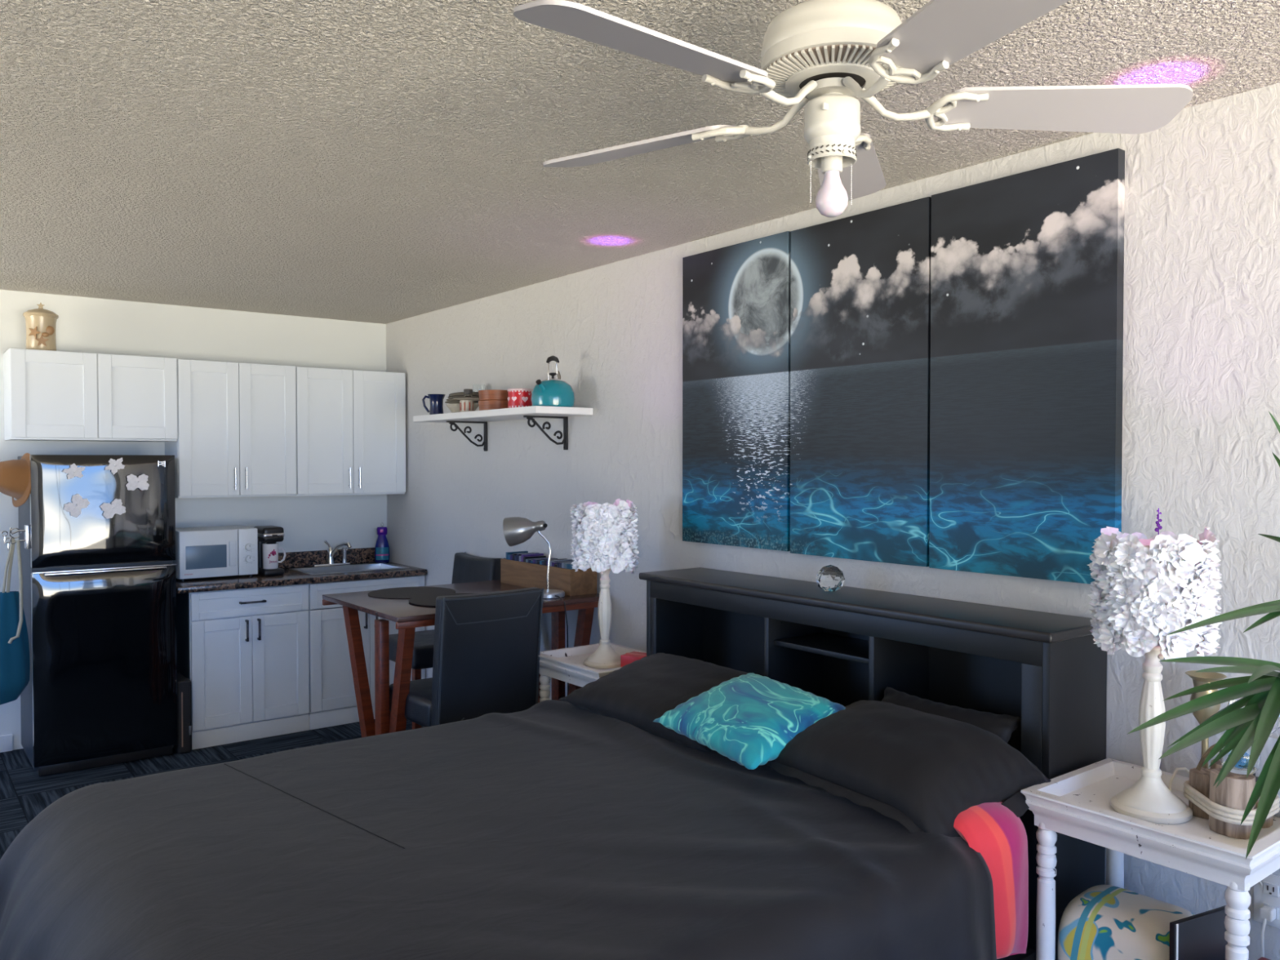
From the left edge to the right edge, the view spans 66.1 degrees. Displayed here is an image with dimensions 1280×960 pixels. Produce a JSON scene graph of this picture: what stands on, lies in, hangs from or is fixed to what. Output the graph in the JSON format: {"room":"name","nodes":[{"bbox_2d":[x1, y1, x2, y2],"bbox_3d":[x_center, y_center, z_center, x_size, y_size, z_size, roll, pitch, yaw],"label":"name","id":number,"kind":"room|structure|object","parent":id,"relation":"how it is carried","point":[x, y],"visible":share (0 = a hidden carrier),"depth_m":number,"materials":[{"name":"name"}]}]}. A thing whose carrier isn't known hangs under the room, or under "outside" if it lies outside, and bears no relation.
{"room":"studio apartment","nodes":[
{"label":"studio apartment","id":0,"kind":"room"},
{"bbox_2d":[0,289,386,750],"bbox_3d":[-3.852,0.231,5.193,5.250,2.535,0.120,-1,1,-38],"label":"wall","id":1,"kind":"structure","parent":0,"point":[83,324],"depth_m":6.04,"materials":[{"name":"white paint"}]},
{"bbox_2d":[0,733,12,752],"bbox_3d":[-4.677,1.467,4.495,3.060,0.090,0.014,-1,1,-38],"label":"baseboard","id":2,"kind":"structure","parent":1,"relation":"attached to","point":[6,741],"depth_m":5.41,"materials":[{"name":"white paint"}]},
{"bbox_2d":[3,347,177,442],"bbox_3d":[-3.060,-0.457,5.495,0.805,0.475,0.350,-1,1,-38],"label":"upper cabinet","id":3,"kind":"object","parent":1,"relation":"attached to","point":[49,395],"visible":1,"depth_m":5.33,"materials":[{"name":"white paint"}]},
{"bbox_2d":[22,302,58,351],"bbox_3d":[-3.250,-0.828,5.334,0.166,0.272,0.166,-1,1,-38],"label":"ceramic canister","id":4,"kind":"object","parent":3,"relation":"on","point":[40,322],"visible":0.88,"depth_m":5.28,"materials":[{"name":"beige ceramic"}]},
{"bbox_2d":[164,359,296,497],"bbox_3d":[-2.463,-0.300,5.936,0.670,0.797,0.386,-1,1,-38],"label":"upper cabinet","id":5,"kind":"object","parent":1,"relation":"attached to","point":[237,421],"visible":0.98,"depth_m":5.79,"materials":[{"name":"white paint"}]},
{"bbox_2d":[278,546,375,568],"bbox_3d":[-2.314,0.516,6.295,1.473,0.100,0.022,-1,1,-38],"label":"backsplash","id":6,"kind":"structure","parent":1,"relation":"attached to","point":[361,555],"depth_m":6.45,"materials":[{"name":"brown stone"}]},
{"bbox_2d":[293,366,405,496],"bbox_3d":[-1.914,-0.304,6.361,0.712,0.796,0.386,-1,1,-38],"label":"upper cabinet","id":7,"kind":"object","parent":1,"relation":"attached to","point":[351,424],"visible":0.97,"depth_m":6.22,"materials":[{"name":"white paint"}]},
{"bbox_2d":[0,719,423,859],"bbox_3d":[-1.063,1.619,1.612,5.490,0.100,9.240,-1,1,-38],"label":"floor","id":8,"kind":"structure","parent":0,"point":[24,794],"depth_m":5.11,"materials":[{"name":"carpet"}]},
{"bbox_2d":[17,454,177,776],"bbox_3d":[-2.961,0.680,5.362,0.665,1.630,0.667,-1,1,-38],"label":"refrigerator","id":9,"kind":"object","parent":8,"relation":"on","point":[100,593],"visible":1,"depth_m":5.09,"materials":[{"name":"black metal"}]},
{"bbox_2d":[0,537,30,704],"bbox_3d":[-3.194,0.714,4.927,0.232,0.843,0.119,-1,1,-38],"label":"drawstring bag","id":10,"kind":"object","parent":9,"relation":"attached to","point":[15,656],"visible":1,"depth_m":4.94,"materials":[{"name":"teal fabric"}]},
{"bbox_2d":[0,453,31,506],"bbox_3d":[-3.170,0.001,4.961,0.185,0.276,0.243,-1,1,-38],"label":"bucket hat","id":11,"kind":"object","parent":9,"relation":"hanging from","point":[15,474],"visible":0.95,"depth_m":4.91,"materials":[{"name":"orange fabric"}]},
{"bbox_2d":[8,524,30,548],"bbox_3d":[-3.138,0.288,4.969,0.090,0.120,0.060,-1,1,-38],"label":"hook rack","id":12,"kind":"object","parent":9,"relation":"attached to","point":[27,527],"visible":1,"depth_m":4.96,"materials":[{"name":"silver metal"}]},
{"bbox_2d":[0,528,21,550],"bbox_3d":[-3.164,0.297,4.948,0.086,0.112,0.007,-1,1,-38],"label":"ring","id":13,"kind":"object","parent":12,"relation":"hanging from","point":[5,538],"visible":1,"depth_m":4.94,"materials":[{"name":"silver metal"}]},
{"bbox_2d":[62,463,84,479],"bbox_3d":[-2.870,-0.044,4.985,0.101,0.081,0.012,-1,1,-38],"label":"magnet","id":14,"kind":"object","parent":9,"relation":"attached to","point":[73,470],"visible":1,"depth_m":4.99},
{"bbox_2d":[63,493,89,517],"bbox_3d":[-2.861,0.131,4.995,0.117,0.120,0.012,-1,1,-38],"label":"magnet","id":15,"kind":"object","parent":9,"relation":"attached to","point":[75,508],"visible":1,"depth_m":4.99},
{"bbox_2d":[100,498,125,519],"bbox_3d":[-2.729,0.149,5.094,0.117,0.105,0.012,-1,1,-38],"label":"magnet","id":16,"kind":"object","parent":9,"relation":"attached to","point":[109,510],"visible":1,"depth_m":5.09},
{"bbox_2d":[105,457,124,474],"bbox_3d":[-2.721,-0.072,5.096,0.093,0.088,0.012,-1,1,-38],"label":"magnet","id":17,"kind":"object","parent":9,"relation":"attached to","point":[113,465],"visible":1,"depth_m":5.10},
{"bbox_2d":[125,474,149,490],"bbox_3d":[-2.638,0.012,5.165,0.111,0.086,0.012,-1,1,-38],"label":"magnet","id":18,"kind":"object","parent":9,"relation":"attached to","point":[134,482],"visible":1,"depth_m":5.16},
{"bbox_2d":[173,671,191,753],"bbox_3d":[-2.647,1.291,5.580,0.073,0.400,0.558,-1,1,-38],"label":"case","id":19,"kind":"object","parent":8,"relation":"on","point":[184,745],"visible":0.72,"depth_m":5.37,"materials":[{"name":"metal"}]},
{"bbox_2d":[176,583,309,749],"bbox_3d":[-2.393,1.050,5.849,0.659,0.872,0.641,-1,1,-38],"label":"base cabinet","id":20,"kind":"object","parent":8,"relation":"on","point":[243,653],"visible":0.96,"depth_m":5.61,"materials":[{"name":"white paint"}]},
{"bbox_2d":[175,546,426,593],"bbox_3d":[-2.127,0.539,6.054,1.473,0.136,0.633,-1,1,-38],"label":"countertop","id":21,"kind":"structure","parent":20,"relation":"on","point":[301,559],"depth_m":5.95,"materials":[{"name":"brown stone"}]},
{"bbox_2d":[172,525,257,581],"bbox_3d":[-2.535,0.430,5.830,0.437,0.288,0.348,-1,1,-38],"label":"microwave","id":22,"kind":"object","parent":21,"relation":"on","point":[202,552],"visible":0.99,"depth_m":5.70,"materials":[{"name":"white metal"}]},
{"bbox_2d":[253,525,284,576],"bbox_3d":[-2.252,0.426,5.965,0.128,0.290,0.220,-1,1,-38],"label":"coffee maker","id":23,"kind":"object","parent":21,"relation":"on","point":[266,534],"visible":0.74,"depth_m":5.89,"materials":[{"name":"black plastic"}]},
{"bbox_2d":[262,542,285,568],"bbox_3d":[-2.207,0.457,5.937,0.138,0.150,0.093,-1,1,-38],"label":"travel mug","id":24,"kind":"object","parent":23,"relation":"on","point":[270,551],"visible":1,"depth_m":5.89,"materials":[{"name":"white ceramic"}]},
{"bbox_2d":[267,549,275,558],"bbox_3d":[-2.203,0.442,5.887,0.050,0.054,0.008,-1,1,-33],"label":"print","id":25,"kind":"object","parent":24,"relation":"attached to","point":[271,553],"depth_m":5.88},
{"bbox_2d":[311,539,351,567],"bbox_3d":[-1.991,0.476,6.405,0.240,0.175,0.169,-1,1,-38],"label":"kitchen faucet","id":26,"kind":"object","parent":21,"relation":"on","point":[331,551],"visible":1,"depth_m":6.43,"materials":[{"name":"silver metal"}]},
{"bbox_2d":[290,562,408,583],"bbox_3d":[-1.856,0.649,6.283,0.626,0.175,0.416,-1,1,-38],"label":"sink","id":27,"kind":"object","parent":21,"relation":"in","point":[378,566],"visible":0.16,"depth_m":6.40,"materials":[{"name":"metal"}]},
{"bbox_2d":[374,522,389,563],"bbox_3d":[-1.738,0.422,6.628,0.099,0.274,0.062,0,1,-18],"label":"dish soap bottle","id":28,"kind":"object","parent":21,"relation":"on","point":[382,547],"visible":1,"depth_m":6.61,"materials":[{"name":"blue plastic"}]},
{"bbox_2d":[307,574,425,729],"bbox_3d":[-1.836,1.042,6.279,0.742,0.872,0.641,-1,1,-38],"label":"base cabinet","id":29,"kind":"object","parent":8,"relation":"on","point":[332,696],"visible":0.36,"depth_m":5.93,"materials":[{"name":"white paint"}]},
{"bbox_2d":[389,551,504,728],"bbox_3d":[-1.109,0.963,5.495,0.551,1.062,0.470,-1,1,-38],"label":"chair","id":30,"kind":"object","parent":8,"relation":"on","point":[467,567],"visible":0.35,"depth_m":5.44,"materials":[{"name":"black leather"}]},
{"bbox_2d":[322,579,599,737],"bbox_3d":[-0.832,1.034,4.696,1.070,0.971,0.865,-1,1,-38],"label":"dining table","id":31,"kind":"object","parent":8,"relation":"on","point":[407,616],"visible":0.48,"depth_m":4.45,"materials":[{"name":"brown wood"}]},
{"bbox_2d":[368,586,455,599],"bbox_3d":[-1.103,0.545,4.758,0.414,0.004,0.414,-1,1,-38],"label":"placemat","id":32,"kind":"object","parent":31,"relation":"on","point":[402,593],"visible":0.92,"depth_m":4.75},
{"bbox_2d":[408,592,474,606],"bbox_3d":[-0.845,0.545,4.490,0.414,0.004,0.414,-1,1,-38],"label":"placemat","id":33,"kind":"object","parent":31,"relation":"on","point":[425,600],"visible":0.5,"depth_m":4.50,"materials":[{"name":"black fabric"}]},
{"bbox_2d":[502,516,568,695],"bbox_3d":[-0.484,0.837,4.642,0.316,1.326,0.258,0,1,2],"label":"desk lamp","id":34,"kind":"object","parent":31,"relation":"on","point":[517,530],"visible":0.92,"depth_m":4.61,"materials":[{"name":"silver metal"}]},
{"bbox_2d":[500,558,597,595],"bbox_3d":[-0.470,0.480,4.955,0.155,0.125,0.660,-1,1,-38],"label":"wooden crate","id":35,"kind":"object","parent":31,"relation":"on","point":[573,583],"visible":0.73,"depth_m":4.79,"materials":[{"name":"brown wood"}]},
{"bbox_2d":[506,551,528,559],"bbox_3d":[-0.648,0.453,5.186,0.124,0.152,0.021,-1,1,-38],"label":"case","id":36,"kind":"object","parent":35,"relation":"in","point":[516,552],"visible":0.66,"depth_m":5.16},
{"bbox_2d":[512,552,528,560],"bbox_3d":[-0.608,0.456,5.133,0.124,0.149,0.021,-1,1,-38],"label":"case","id":37,"kind":"object","parent":35,"relation":"in","point":[513,554],"visible":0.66,"depth_m":5.10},
{"bbox_2d":[516,552,539,560],"bbox_3d":[-0.580,0.456,5.098,0.124,0.151,0.021,-1,1,-38],"label":"case","id":38,"kind":"object","parent":35,"relation":"in","point":[517,554],"visible":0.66,"depth_m":5.07,"materials":[{"name":"plastic"}]},
{"bbox_2d":[520,553,543,561],"bbox_3d":[-0.553,0.457,5.063,0.124,0.151,0.021,-1,1,-38],"label":"case","id":39,"kind":"object","parent":35,"relation":"in","point":[532,554],"visible":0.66,"depth_m":5.04,"materials":[{"name":"plastic"}]},
{"bbox_2d":[523,555,546,562],"bbox_3d":[-0.540,0.462,5.046,0.124,0.141,0.021,-1,1,-38],"label":"case","id":40,"kind":"object","parent":35,"relation":"in","point":[543,556],"visible":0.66,"depth_m":5.03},
{"bbox_2d":[525,557,548,562],"bbox_3d":[-0.526,0.467,5.028,0.124,0.132,0.021,-1,1,-38],"label":"case","id":41,"kind":"object","parent":35,"relation":"in","point":[526,560],"visible":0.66,"depth_m":5.01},
{"bbox_2d":[532,557,555,563],"bbox_3d":[-0.485,0.466,4.975,0.124,0.136,0.021,-1,1,-38],"label":"case","id":42,"kind":"object","parent":35,"relation":"in","point":[533,560],"visible":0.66,"depth_m":4.94,"materials":[{"name":"plastic"}]},
{"bbox_2d":[534,558,557,564],"bbox_3d":[-0.472,0.466,4.958,0.124,0.136,0.021,-1,1,-38],"label":"case","id":43,"kind":"object","parent":35,"relation":"in","point":[535,560],"visible":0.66,"depth_m":4.93,"materials":[{"name":"blue plastic"}]},
{"bbox_2d":[544,558,566,565],"bbox_3d":[-0.417,0.465,4.888,0.124,0.141,0.021,-1,1,-38],"label":"case","id":44,"kind":"object","parent":35,"relation":"in","point":[545,561],"visible":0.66,"depth_m":4.86,"materials":[{"name":"blue plastic"}]},
{"bbox_2d":[550,559,572,566],"bbox_3d":[-0.390,0.465,4.853,0.124,0.141,0.021,-1,1,-38],"label":"case","id":45,"kind":"object","parent":35,"relation":"in","point":[564,560],"visible":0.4,"depth_m":4.83,"materials":[{"name":"plastic"}]},
{"bbox_2d":[556,560,573,567],"bbox_3d":[-0.349,0.467,4.800,0.124,0.141,0.021,-1,1,-38],"label":"case","id":46,"kind":"object","parent":35,"relation":"in","point":[557,562],"visible":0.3,"depth_m":4.76,"materials":[{"name":"plastic"}]},
{"bbox_2d":[561,561,572,568],"bbox_3d":[-0.322,0.467,4.765,0.124,0.141,0.021,-1,1,-38],"label":"case","id":47,"kind":"object","parent":35,"relation":"in","point":[562,563],"visible":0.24,"depth_m":4.73,"materials":[{"name":"plastic"}]},
{"bbox_2d":[389,586,543,727],"bbox_3d":[-0.762,0.988,4.246,0.470,1.062,0.551,-1,1,-39],"label":"chair","id":48,"kind":"object","parent":8,"relation":"on","point":[486,651],"visible":0.72,"depth_m":4.06,"materials":[{"name":"black leather"}]},
{"bbox_2d":[0,699,1035,959],"bbox_3d":[-0.379,1.177,2.541,2.377,0.715,2.273,-1,1,-38],"label":"bed","id":49,"kind":"object","parent":8,"relation":"on","point":[550,829],"visible":0.98,"depth_m":2.23,"materials":[{"name":"black fabric"}]},
{"bbox_2d":[557,652,748,752],"bbox_3d":[0.139,0.753,3.409,0.489,0.200,0.762,-1,1,-41],"label":"pillow","id":50,"kind":"object","parent":49,"relation":"on","point":[638,693],"visible":0.61,"depth_m":3.36,"materials":[{"name":"black fabric"}]},
{"bbox_2d":[653,672,846,768],"bbox_3d":[0.337,0.717,2.980,0.384,0.177,0.522,-1,1,-30],"label":"throw pillow","id":51,"kind":"object","parent":49,"relation":"on","point":[748,719],"visible":0.93,"depth_m":2.88,"materials":[{"name":"teal fabric"}]},
{"bbox_2d":[764,700,1051,836],"bbox_3d":[0.698,0.766,2.673,0.468,0.255,0.661,-1,1,-35],"label":"pillow","id":52,"kind":"object","parent":49,"relation":"on","point":[918,770],"visible":0.95,"depth_m":2.52,"materials":[{"name":"black fabric"}]},
{"bbox_2d":[881,686,1021,742],"bbox_3d":[0.827,0.780,2.829,0.223,0.266,0.471,-1,1,-37],"label":"pillow","id":53,"kind":"object","parent":49,"relation":"on","point":[1002,726],"visible":0.16,"depth_m":2.80,"materials":[{"name":"black fabric"}]},
{"bbox_2d":[953,801,1028,959],"bbox_3d":[0.833,0.991,2.441,0.247,0.388,0.212,-1,1,-38],"label":"blanket","id":54,"kind":"object","parent":49,"relation":"on","point":[992,829],"visible":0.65,"depth_m":2.35,"materials":[{"name":"pink fabric"}]},
{"bbox_2d":[537,643,646,702],"bbox_3d":[-0.155,1.133,4.181,0.410,0.772,0.510,-1,1,-38],"label":"side table","id":55,"kind":"object","parent":8,"relation":"on","point":[565,664],"visible":0.16,"depth_m":4.18,"materials":[{"name":"white paint"}]},
{"bbox_2d":[569,498,639,668],"bbox_3d":[-0.148,0.429,4.141,0.291,0.698,0.295,-1,1,-25],"label":"table lamp","id":56,"kind":"object","parent":55,"relation":"on","point":[605,536],"visible":1,"depth_m":4.05,"materials":[{"name":"beige paint"}]},
{"bbox_2d":[620,651,646,666],"bbox_3d":[-0.012,0.750,4.070,0.103,0.060,0.100,1,1,32],"label":"gift box","id":57,"kind":"object","parent":55,"relation":"on","point":[629,657],"visible":0.34,"depth_m":4.04,"materials":[{"name":"red cardboard"}]},
{"bbox_2d":[639,567,1106,959],"bbox_3d":[0.664,0.959,3.377,0.333,1.150,1.766,-1,1,-38],"label":"headboard","id":58,"kind":"object","parent":8,"relation":"on","point":[844,646],"visible":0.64,"depth_m":3.09,"materials":[{"name":"black paint"}]},
{"bbox_2d":[816,564,844,591],"bbox_3d":[0.660,0.338,3.405,0.095,0.090,0.100,-1,1,-38],"label":"ball","id":59,"kind":"object","parent":58,"relation":"on","point":[830,577],"visible":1,"depth_m":3.37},
{"bbox_2d":[1020,758,1279,959],"bbox_3d":[1.295,1.167,2.411,0.440,0.772,0.530,-1,1,-38],"label":"side table","id":60,"kind":"object","parent":8,"relation":"on","point":[1077,803],"visible":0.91,"depth_m":2.32,"materials":[{"name":"white paint"}]},
{"bbox_2d":[1057,884,1194,959],"bbox_3d":[1.243,1.190,2.465,0.298,0.260,0.301,-1,1,-42],"label":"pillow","id":61,"kind":"object","parent":60,"relation":"on","point":[1102,922],"visible":0.83,"depth_m":2.42,"materials":[{"name":"fabric"}]},
{"bbox_2d":[1087,526,1262,886],"bbox_3d":[1.337,0.568,2.469,0.502,0.912,0.293,-1,1,-38],"label":"table lamp","id":62,"kind":"object","parent":60,"relation":"on","point":[1145,590],"depth_m":2.32,"materials":[{"name":"beige paint"}]},
{"bbox_2d":[1154,507,1162,534],"bbox_3d":[1.306,0.136,2.477,0.016,0.130,0.016,0,1,-15],"label":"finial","id":63,"kind":"object","parent":62,"relation":"in","point":[1159,527],"visible":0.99,"depth_m":2.47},
{"bbox_2d":[1168,905,1227,959],"bbox_3d":[1.298,1.168,2.271,0.213,0.335,0.023,-1,1,-26],"label":"spiral notebook","id":64,"kind":"object","parent":60,"relation":"on","point":[1199,936],"visible":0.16,"depth_m":2.25,"materials":[{"name":"black plastic"}]},
{"bbox_2d":[1185,670,1226,768],"bbox_3d":[1.432,0.651,2.491,0.092,0.319,0.092,-1,1,-38],"label":"goblet","id":65,"kind":"object","parent":60,"relation":"on","point":[1198,678],"visible":0.41,"depth_m":2.48,"materials":[{"name":"gold metal"}]},
{"bbox_2d":[1183,743,1279,839],"bbox_3d":[1.398,0.721,2.343,0.236,0.186,0.191,-1,1,-38],"label":"holder","id":66,"kind":"object","parent":60,"relation":"on","point":[1224,806],"depth_m":2.26,"materials":[{"name":"brown wood"}]},
{"bbox_2d":[1218,744,1261,774],"bbox_3d":[1.401,0.640,2.296,0.084,0.078,0.084,-1,1,-38],"label":"glass votive","id":67,"kind":"object","parent":66,"relation":"on","point":[1241,767],"visible":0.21,"depth_m":2.26,"materials":[{"name":"clear glass"}]},
{"bbox_2d":[1226,697,1279,782],"bbox_3d":[1.460,0.605,2.335,0.120,0.215,0.117,-1,1,-38],"label":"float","id":68,"kind":"object","parent":66,"relation":"on","point":[1277,726],"visible":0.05,"depth_m":2.30,"materials":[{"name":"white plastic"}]},
{"bbox_2d":[1256,735,1279,817],"bbox_3d":[1.548,0.718,2.367,0.027,0.190,0.110,-1,1,-38],"label":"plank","id":69,"kind":"object","parent":60,"relation":"on","point":[1272,740],"visible":0.08,"depth_m":2.38,"materials":[{"name":"wood"}]},
{"bbox_2d":[1127,411,1279,858],"bbox_3d":[1.110,0.672,1.446,0.588,1.800,1.008,1,1,39],"label":"yucca","id":70,"kind":"object","parent":8,"relation":"on","point":[1253,723],"visible":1,"depth_m":1.44,"materials":[{"name":"plant"}]},
{"bbox_2d":[0,0,1279,324],"bbox_3d":[-1.063,-1.016,1.560,5.490,0.100,9.240,-1,1,-38],"label":"ceiling","id":71,"kind":"structure","parent":0,"point":[381,162],"depth_m":2.79,"materials":[{"name":"paint"}]},
{"bbox_2d":[513,0,1192,217],"bbox_3d":[0.312,-0.725,1.761,1.197,0.489,1.253,-1,1,-38],"label":"ceiling fan","id":72,"kind":"object","parent":71,"relation":"hanging from","point":[828,54],"visible":1,"depth_m":1.73,"materials":[{"name":"white metal"}]},
{"bbox_2d":[822,102,828,110],"bbox_3d":[0.333,-0.662,1.747,0.024,0.012,0.006,-1,1,-38],"label":"switch","id":73,"kind":"object","parent":72,"relation":"attached to","point":[824,105],"depth_m":1.74,"materials":[{"name":"white plastic"}]},
{"bbox_2d":[821,155,842,174],"bbox_3d":[0.350,-0.582,1.794,0.038,0.042,0.038,-1,1,-38],"label":"socket","id":74,"kind":"object","parent":72,"relation":"attached to","point":[832,164],"depth_m":1.78,"materials":[{"name":"white ceramic"}]},
{"bbox_2d":[764,44,902,98],"bbox_3d":[0.350,-0.732,1.791,0.255,0.016,0.255,0,1,1],"label":"vent","id":75,"kind":"object","parent":72,"relation":"attached to","point":[792,67],"depth_m":1.72,"materials":[{"name":"white metal"}]},
{"bbox_2d":[386,82,1279,959],"bbox_3d":[1.061,0.270,3.228,0.120,2.535,9.240,-1,1,-38],"label":"wall","id":76,"kind":"structure","parent":0,"point":[1201,373],"depth_m":2.99,"materials":[{"name":"paint"}]},
{"bbox_2d":[413,405,592,451],"bbox_3d":[-0.766,-0.258,5.218,0.324,0.202,1.340,-1,1,-38],"label":"wall shelf","id":77,"kind":"object","parent":76,"relation":"attached to","point":[531,413],"visible":1,"depth_m":4.96,"materials":[{"name":"white laminate"}]},
{"bbox_2d":[422,394,445,414],"bbox_3d":[-1.162,-0.425,5.577,0.109,0.118,0.118,-1,1,-38],"label":"mug","id":78,"kind":"object","parent":77,"relation":"on","point":[436,400],"visible":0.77,"depth_m":5.54,"materials":[{"name":"blue ceramic"}]},
{"bbox_2d":[445,403,478,413],"bbox_3d":[-0.983,-0.391,5.452,0.184,0.055,0.184,-1,1,-38],"label":"stoneware bowl","id":79,"kind":"object","parent":77,"relation":"on","point":[453,407],"visible":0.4,"depth_m":5.39,"materials":[{"name":"beige ceramic"}]},
{"bbox_2d":[444,400,478,404],"bbox_3d":[-0.983,-0.427,5.451,0.193,0.019,0.193,0,1,8],"label":"plate","id":80,"kind":"object","parent":79,"relation":"on","point":[455,401],"visible":0.45,"depth_m":5.39,"materials":[{"name":"ceramic"}]},
{"bbox_2d":[446,398,479,400],"bbox_3d":[-0.975,-0.441,5.445,0.193,0.019,0.193,0,1,8],"label":"plate","id":81,"kind":"object","parent":80,"relation":"on","point":[448,399],"visible":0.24,"depth_m":5.39,"materials":[{"name":"ceramic"}]},
{"bbox_2d":[447,395,479,398],"bbox_3d":[-0.966,-0.454,5.439,0.193,0.019,0.193,0,1,8],"label":"plate","id":82,"kind":"object","parent":81,"relation":"on","point":[449,397],"visible":0.34,"depth_m":5.36,"materials":[{"name":"ceramic"}]},
{"bbox_2d":[448,391,478,395],"bbox_3d":[-0.958,-0.469,5.433,0.193,0.027,0.193,0,1,8],"label":"plate","id":83,"kind":"object","parent":82,"relation":"on","point":[459,393],"visible":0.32,"depth_m":5.37,"materials":[{"name":"ceramic"}]},
{"bbox_2d":[459,400,473,412],"bbox_3d":[-0.933,-0.393,5.288,0.073,0.066,0.073,-1,1,-38],"label":"cup","id":84,"kind":"object","parent":77,"relation":"on","point":[464,405],"visible":0.91,"depth_m":5.26,"materials":[{"name":"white ceramic"}]},
{"bbox_2d":[451,396,479,400],"bbox_3d":[-0.925,-0.435,5.294,0.173,0.016,0.173,-1,1,-38],"label":"saucer","id":85,"kind":"object","parent":84,"relation":"on","point":[471,398],"visible":0.8,"depth_m":5.24,"materials":[{"name":"ceramic"}]},
{"bbox_2d":[463,388,472,396],"bbox_3d":[-0.925,-0.461,5.293,0.048,0.056,0.048,-1,1,-38],"label":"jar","id":86,"kind":"object","parent":85,"relation":"on","point":[468,393],"visible":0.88,"depth_m":5.27,"materials":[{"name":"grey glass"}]},
{"bbox_2d":[472,383,485,410],"bbox_3d":[-0.911,-0.454,5.570,0.072,0.175,0.072,-1,1,-38],"label":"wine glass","id":87,"kind":"object","parent":77,"relation":"on","point":[477,387],"visible":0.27,"depth_m":5.54,"materials":[{"name":"clear glass"}]},
{"bbox_2d":[478,400,507,410],"bbox_3d":[-0.749,-0.384,5.140,0.191,0.053,0.191,-1,1,-38],"label":"wooden bowl","id":88,"kind":"object","parent":77,"relation":"on","point":[490,404],"visible":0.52,"depth_m":5.05,"materials":[{"name":"brown wood"}]},
{"bbox_2d":[478,390,507,400],"bbox_3d":[-0.749,-0.438,5.139,0.191,0.053,0.191,-1,1,-38],"label":"wooden bowl","id":89,"kind":"object","parent":88,"relation":"on","point":[484,395],"visible":0.6,"depth_m":5.05,"materials":[{"name":"brown wood"}]},
{"bbox_2d":[507,387,532,408],"bbox_3d":[-0.599,-0.404,4.921,0.129,0.102,0.129,-1,1,-38],"label":"tin","id":90,"kind":"object","parent":77,"relation":"on","point":[517,397],"visible":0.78,"depth_m":4.87,"materials":[{"name":"red paint"}]},
{"bbox_2d":[530,355,574,407],"bbox_3d":[-0.421,-0.476,4.761,0.214,0.253,0.222,0,1,-18],"label":"tea kettle","id":91,"kind":"object","parent":77,"relation":"on","point":[550,392],"visible":0.92,"depth_m":4.68,"materials":[{"name":"teal metal"}]},
{"bbox_2d":[682,231,791,551],"bbox_3d":[0.383,-0.338,3.963,0.037,1.207,0.612,-1,1,-38],"label":"print","id":92,"kind":"object","parent":76,"relation":"attached to","point":[736,298],"visible":0.88,"depth_m":3.93},
{"bbox_2d":[790,196,931,566],"bbox_3d":[0.767,-0.324,3.466,0.037,1.208,0.612,-1,1,-38],"label":"print","id":93,"kind":"object","parent":76,"relation":"attached to","point":[860,325],"visible":0.89,"depth_m":3.43},
{"bbox_2d":[928,148,1124,584],"bbox_3d":[1.147,-0.314,2.975,0.037,1.212,0.610,-1,1,-38],"label":"print","id":94,"kind":"object","parent":76,"relation":"attached to","point":[1027,268],"visible":0.86,"depth_m":2.93},
{"bbox_2d":[1253,874,1279,928],"bbox_3d":[1.581,1.052,2.462,0.010,0.130,0.080,-1,1,-38],"label":"wall outlet","id":95,"kind":"object","parent":76,"relation":"attached to","point":[1268,894],"visible":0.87,"depth_m":2.46,"materials":[{"name":"plastic"}]},
{"bbox_2d":[1262,903,1278,919],"bbox_3d":[1.579,1.080,2.462,0.004,0.030,0.034,-1,1,-38],"label":"socket","id":96,"kind":"object","parent":95,"relation":"attached to","point":[1273,905],"depth_m":2.45,"materials":[{"name":"plastic"}]},
{"bbox_2d":[1262,880,1278,897],"bbox_3d":[1.579,1.024,2.460,0.004,0.030,0.034,-1,1,-38],"label":"socket","id":97,"kind":"object","parent":95,"relation":"attached to","point":[1270,888],"depth_m":2.46,"materials":[{"name":"plastic"}]},
{"bbox_2d":[1259,905,1275,957],"bbox_3d":[1.559,1.308,2.450,0.044,0.484,0.028,-1,1,-38],"label":"plug","id":98,"kind":"object","parent":76,"relation":"attached to","point":[1268,913],"visible":1,"depth_m":2.44,"materials":[{"name":"plastic"}]},
{"bbox_2d":[1257,956,1270,959],"bbox_3d":[1.415,1.229,2.233,0.180,0.215,0.076,-1,1,-38],"label":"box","id":99,"kind":"object","parent":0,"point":[1261,957],"visible":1,"depth_m":2.30,"materials":[{"name":"red"}]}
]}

